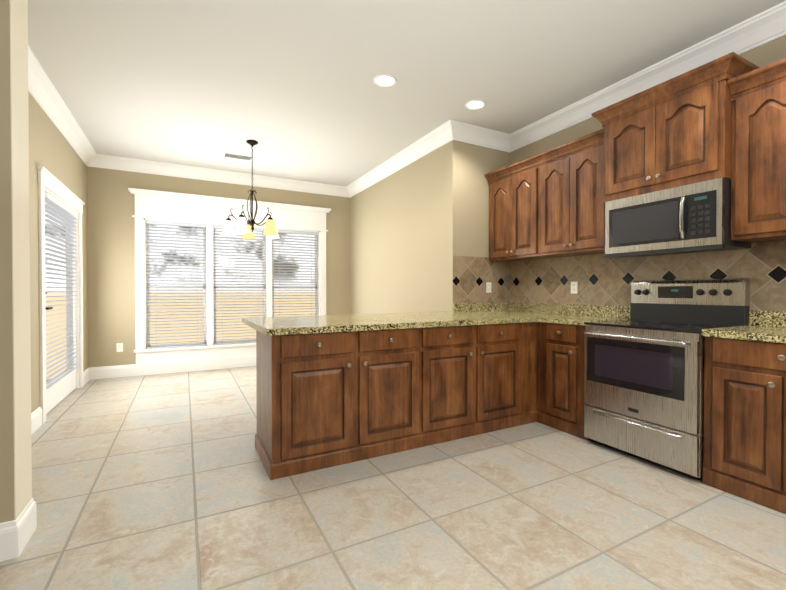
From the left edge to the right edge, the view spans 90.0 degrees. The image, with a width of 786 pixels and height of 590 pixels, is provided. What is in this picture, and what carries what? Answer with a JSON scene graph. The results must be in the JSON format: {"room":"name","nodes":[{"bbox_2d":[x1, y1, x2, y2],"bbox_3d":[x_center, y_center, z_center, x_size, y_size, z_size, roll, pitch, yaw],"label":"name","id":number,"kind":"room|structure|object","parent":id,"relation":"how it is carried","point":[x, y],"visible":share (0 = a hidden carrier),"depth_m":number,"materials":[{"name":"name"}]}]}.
{"room":"kitchen","nodes":[
{"label":"kitchen","id":0,"kind":"room"},
{"bbox_2d":[0,0,14,522],"bbox_3d":[-3.540,-0.315,0.815,4.170,2.930,0.210,0,1,-28],"label":"wall","id":1,"kind":"structure","parent":0,"point":[7,513],"depth_m":1.69,"materials":[{"name":"beige paint"}]},
{"bbox_2d":[0,515,22,561],"bbox_3d":[-3.467,1.071,0.740,4.156,0.160,0.016,0,1,-28],"label":"baseboard","id":2,"kind":"structure","parent":1,"relation":"attached to","point":[16,534],"depth_m":1.70,"materials":[{"name":"white wood"}]},
{"bbox_2d":[19,498,36,534],"bbox_3d":[-1.931,1.060,1.812,0.436,0.160,0.016,0,1,-28],"label":"baseboard","id":3,"kind":"structure","parent":1,"relation":"attached to","point":[29,513],"depth_m":1.85,"materials":[{"name":"white wood"}]},
{"bbox_2d":[10,0,31,519],"bbox_3d":[-1.697,-0.324,1.794,0.004,2.930,0.208,0,1,-28],"label":"wall","id":4,"kind":"structure","parent":0,"point":[20,250],"depth_m":1.78,"materials":[{"name":"beige paint"}]},
{"bbox_2d":[28,91,87,412],"bbox_3d":[-3.114,-0.340,3.369,0.120,2.930,3.900,0,1,-28],"label":"wall","id":5,"kind":"structure","parent":0,"point":[52,151],"depth_m":3.48,"materials":[{"name":"beige paint"}]},
{"bbox_2d":[31,407,41,434],"bbox_3d":[-2.594,1.053,2.549,0.016,0.160,1.940,0,1,-28],"label":"baseboard","id":6,"kind":"structure","parent":5,"relation":"attached to","point":[36,416],"depth_m":3.28,"materials":[{"name":"white wood"}]},
{"bbox_2d":[37,165,84,423],"bbox_3d":[-3.459,0.001,4.066,0.160,2.234,1.610,0,1,-28],"label":"door frame","id":7,"kind":"structure","parent":5,"relation":"attached to","point":[47,179],"depth_m":3.79,"materials":[{"name":"white wood"}]},
{"bbox_2d":[44,192,78,413],"bbox_3d":[-3.446,0.074,4.074,0.100,2.066,1.322,0,1,-28],"label":"patio door","id":8,"kind":"structure","parent":5,"relation":"in","point":[61,386],"depth_m":4.10,"materials":[{"name":"white wood"}]},
{"bbox_2d":[28,46,99,166],"bbox_3d":[-2.994,-1.730,3.418,0.150,0.150,3.900,0,1,-28],"label":"crown molding","id":9,"kind":"structure","parent":5,"relation":"attached to","point":[40,86],"depth_m":3.70,"materials":[{"name":"white wood"}]},
{"bbox_2d":[83,367,90,384],"bbox_3d":[-3.870,1.029,4.951,0.016,0.160,0.360,0,1,-28],"label":"baseboard","id":10,"kind":"structure","parent":5,"relation":"attached to","point":[87,373],"depth_m":5.01,"materials":[{"name":"white wood"}]},
{"bbox_2d":[87,166,349,367],"bbox_3d":[-2.440,-0.366,6.002,3.780,2.930,0.120,0,1,-28],"label":"wall","id":11,"kind":"structure","parent":0,"point":[111,251],"depth_m":5.31,"materials":[{"name":"beige paint"}]},
{"bbox_2d":[90,364,134,379],"bbox_3d":[-3.742,1.026,5.248,0.520,0.160,0.016,0,1,-28],"label":"baseboard","id":12,"kind":"structure","parent":11,"relation":"attached to","point":[104,372],"depth_m":5.24,"materials":[{"name":"white wood"}]},
{"bbox_2d":[116,343,122,351],"bbox_3d":[-3.673,0.706,5.285,0.072,0.116,0.007,0,1,-28],"label":"outlet","id":13,"kind":"object","parent":11,"relation":"attached to","point":[119,346],"visible":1,"depth_m":5.28,"materials":[{"name":"beige plastic"}]},
{"bbox_2d":[96,154,350,197],"bbox_3d":[-2.264,-1.755,5.944,3.510,0.150,0.124,0,1,-28],"label":"crown molding","id":14,"kind":"structure","parent":11,"relation":"attached to","point":[106,161],"depth_m":5.75,"materials":[{"name":"white wood"}]},
{"bbox_2d":[128,188,330,375],"bbox_3d":[-2.333,-0.171,6.016,2.830,2.540,0.200,0,1,-28],"label":"window","id":15,"kind":"structure","parent":11,"relation":"in","point":[208,211],"depth_m":5.80,"materials":[{"name":"white wood"}]},
{"bbox_2d":[146,220,206,348],"bbox_3d":[-3.091,-0.147,5.633,0.748,1.777,0.050,0,1,-28],"label":"window blinds","id":16,"kind":"object","parent":15,"relation":"attached to","point":[147,221],"depth_m":5.62,"materials":[{"name":"grey plastic"}]},
{"bbox_2d":[213,225,265,344],"bbox_3d":[-2.344,-0.151,6.030,0.746,1.777,0.050,0,1,-28],"label":"window blinds","id":17,"kind":"object","parent":15,"relation":"attached to","point":[221,227],"depth_m":6.01,"materials":[{"name":"grey plastic"}]},
{"bbox_2d":[272,230,317,316],"bbox_3d":[-1.598,-0.351,6.424,0.736,1.386,0.050,0,1,-28],"label":"window blinds","id":18,"kind":"object","parent":15,"relation":"attached to","point":[279,231],"depth_m":6.41,"materials":[{"name":"grey plastic"}]},
{"bbox_2d":[0,366,785,589],"bbox_3d":[-1.464,1.174,1.429,8.600,0.060,9.500,0,1,-28],"label":"floor","id":19,"kind":"structure","parent":0,"point":[156,482],"depth_m":2.05,"materials":[{"name":"tile"}]},
{"bbox_2d":[279,327,466,477],"bbox_3d":[-0.131,0.690,2.455,1.012,0.890,0.510,0,1,-28],"label":"base cabinet","id":20,"kind":"object","parent":19,"relation":"on","point":[327,400],"depth_m":2.70,"materials":[{"name":"brown wood"}]},
{"bbox_2d":[242,302,541,335],"bbox_3d":[0.270,0.163,3.546,2.927,0.140,1.170,0,1,-28],"label":"countertop","id":21,"kind":"structure","parent":20,"relation":"on","point":[463,314],"depth_m":3.16,"materials":[{"name":"stone"}]},
{"bbox_2d":[439,322,574,436],"bbox_3d":[0.761,0.685,2.929,1.009,0.890,0.510,0,1,-28],"label":"base cabinet","id":22,"kind":"object","parent":19,"relation":"on","point":[518,374],"depth_m":3.28,"materials":[{"name":"brown wood"}]},
{"bbox_2d":[559,324,586,437],"bbox_3d":[1.656,0.681,3.397,0.622,0.890,0.286,0,1,-28],"label":"base cabinet","id":23,"kind":"object","parent":19,"relation":"on","point":[579,330],"depth_m":3.11,"materials":[{"name":"brown wood"}]},
{"bbox_2d":[542,303,629,325],"bbox_3d":[1.663,0.165,3.370,0.632,0.140,0.449,0,1,-28],"label":"countertop","id":24,"kind":"structure","parent":23,"relation":"on","point":[571,314],"depth_m":3.54,"materials":[{"name":"stone"}]},
{"bbox_2d":[584,278,749,479],"bbox_3d":[1.903,0.508,2.815,0.724,1.244,0.760,0,1,-28],"label":"stove","id":25,"kind":"object","parent":19,"relation":"on","point":[644,381],"visible":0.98,"depth_m":2.67,"materials":[{"name":"silver metal"}]},
{"bbox_2d":[702,336,785,513],"bbox_3d":[2.292,0.692,2.199,0.622,0.890,0.693,0,1,-28],"label":"base cabinet","id":26,"kind":"object","parent":19,"relation":"on","point":[745,380],"depth_m":2.18,"materials":[{"name":"brown wood"}]},
{"bbox_2d":[702,310,785,342],"bbox_3d":[2.552,0.182,1.696,0.632,0.140,1.819,0,1,-28],"label":"countertop","id":27,"kind":"structure","parent":26,"relation":"on","point":[767,326],"depth_m":2.34,"materials":[{"name":"stone"}]},
{"bbox_2d":[350,144,445,313],"bbox_3d":[-0.054,-0.363,5.668,0.120,2.930,2.950,0,1,-28],"label":"wall","id":28,"kind":"structure","parent":0,"point":[397,241],"depth_m":5.20,"materials":[{"name":"beige paint"}]},
{"bbox_2d":[344,119,463,196],"bbox_3d":[-0.042,-1.749,5.370,0.124,0.150,2.924,0,1,-28],"label":"crown molding","id":29,"kind":"structure","parent":28,"relation":"attached to","point":[447,132],"depth_m":4.89,"materials":[{"name":"white wood"}]},
{"bbox_2d":[28,0,785,185],"bbox_3d":[-1.464,-1.815,1.400,8.600,0.060,9.500,0,1,-28],"label":"ceiling","id":30,"kind":"structure","parent":0,"point":[293,89],"depth_m":3.09,"materials":[{"name":"grey paint"}]},
{"bbox_2d":[222,152,253,160],"bbox_3d":[-2.035,-1.817,5.162,0.380,0.012,0.180,0,1,-28],"label":"ceiling vent","id":31,"kind":"object","parent":30,"relation":"in","point":[235,156],"visible":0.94,"depth_m":5.14,"materials":[{"name":"white metal"}]},
{"bbox_2d":[221,140,279,238],"bbox_3d":[-1.683,-1.262,4.689,0.681,1.112,0.662,0,1,-28],"label":"chandelier","id":32,"kind":"object","parent":30,"relation":"hanging from","point":[244,226],"visible":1,"depth_m":4.61,"materials":[{"name":"black metal"}]},
{"bbox_2d":[373,74,396,86],"bbox_3d":[-0.066,-1.800,3.309,0.196,0.008,0.196,0,1,-28],"label":"recessed light","id":33,"kind":"object","parent":30,"relation":"in","point":[384,80],"visible":1,"depth_m":3.30,"materials":[{"name":"white"}]},
{"bbox_2d":[465,100,485,109],"bbox_3d":[0.782,-1.804,3.737,0.196,0.008,0.196,0,1,-28],"label":"recessed light","id":34,"kind":"object","parent":30,"relation":"in","point":[474,104],"visible":1,"depth_m":3.73,"materials":[{"name":"white"}]},
{"bbox_2d":[446,140,509,311],"bbox_3d":[1.029,-0.351,4.502,0.940,2.930,0.126,0,1,-28],"label":"wall","id":35,"kind":"structure","parent":0,"point":[471,269],"depth_m":4.34,"materials":[{"name":"beige paint"}]},
{"bbox_2d":[456,123,507,150],"bbox_3d":[0.975,-1.739,4.324,0.690,0.150,0.124,0,1,-28],"label":"crown molding","id":36,"kind":"structure","parent":35,"relation":"attached to","point":[473,134],"depth_m":4.35,"materials":[{"name":"white wood"}]},
{"bbox_2d":[486,282,490,292],"bbox_3d":[1.088,-0.086,4.460,0.072,0.116,0.007,0,1,-28],"label":"outlet","id":37,"kind":"object","parent":35,"relation":"attached to","point":[488,287],"visible":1,"depth_m":4.45,"materials":[{"name":"beige plastic"}]},
{"bbox_2d":[509,35,785,310],"bbox_3d":[2.863,-0.326,1.918,0.126,2.930,6.170,0,1,-28],"label":"wall","id":38,"kind":"structure","parent":0,"point":[600,279],"depth_m":3.39,"materials":[{"name":"beige tile"}]},
{"bbox_2d":[485,156,544,261],"bbox_3d":[1.383,-0.868,4.206,0.332,0.970,0.715,0,1,-28],"label":"upper cabinet","id":39,"kind":"object","parent":38,"relation":"attached to","point":[513,188],"depth_m":4.09,"materials":[{"name":"brown wood"}]},
{"bbox_2d":[537,130,604,258],"bbox_3d":[1.718,-0.862,3.575,0.332,0.970,0.715,0,1,-28],"label":"upper cabinet","id":40,"kind":"object","parent":38,"relation":"attached to","point":[570,220],"depth_m":3.49,"materials":[{"name":"brown wood"}]},
{"bbox_2d":[571,282,577,293],"bbox_3d":[1.767,-0.072,3.839,0.007,0.116,0.072,0,1,-28],"label":"outlet","id":41,"kind":"object","parent":38,"relation":"attached to","point":[574,285],"visible":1,"depth_m":3.83,"materials":[{"name":"beige plastic"}]},
{"bbox_2d":[504,1,785,152],"bbox_3d":[2.694,-1.716,1.968,0.124,0.150,5.900,0,1,-28],"label":"crown molding","id":42,"kind":"structure","parent":38,"relation":"attached to","point":[760,29],"depth_m":3.04,"materials":[{"name":"white wood"}]},
{"bbox_2d":[597,56,752,203],"bbox_3d":[2.039,-1.100,2.883,0.412,0.724,0.800,0,1,-28],"label":"upper cabinet","id":43,"kind":"object","parent":38,"relation":"attached to","point":[723,116],"depth_m":2.69,"materials":[{"name":"brown wood"}]},
{"bbox_2d":[605,177,750,257],"bbox_3d":[2.025,-0.515,2.869,0.448,0.440,0.770,0,1,-28],"label":"microwave","id":44,"kind":"object","parent":43,"relation":"attached to","point":[693,218],"visible":0.98,"depth_m":2.70,"materials":[{"name":"silver metal"}]},
{"bbox_2d":[729,58,785,242],"bbox_3d":[2.423,-0.839,2.248,0.332,0.990,0.683,0,1,-28],"label":"upper cabinet","id":45,"kind":"object","parent":38,"relation":"attached to","point":[758,180],"depth_m":2.34,"materials":[{"name":"brown wood"}]},
{"label":"outside","id":46,"kind":"structure","parent":0,"visible":0},
{"bbox_2d":[45,212,314,378],"bbox_3d":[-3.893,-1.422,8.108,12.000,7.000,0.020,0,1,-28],"label":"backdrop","id":47,"kind":"structure","parent":46,"point":[176,332],"depth_m":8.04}
]}

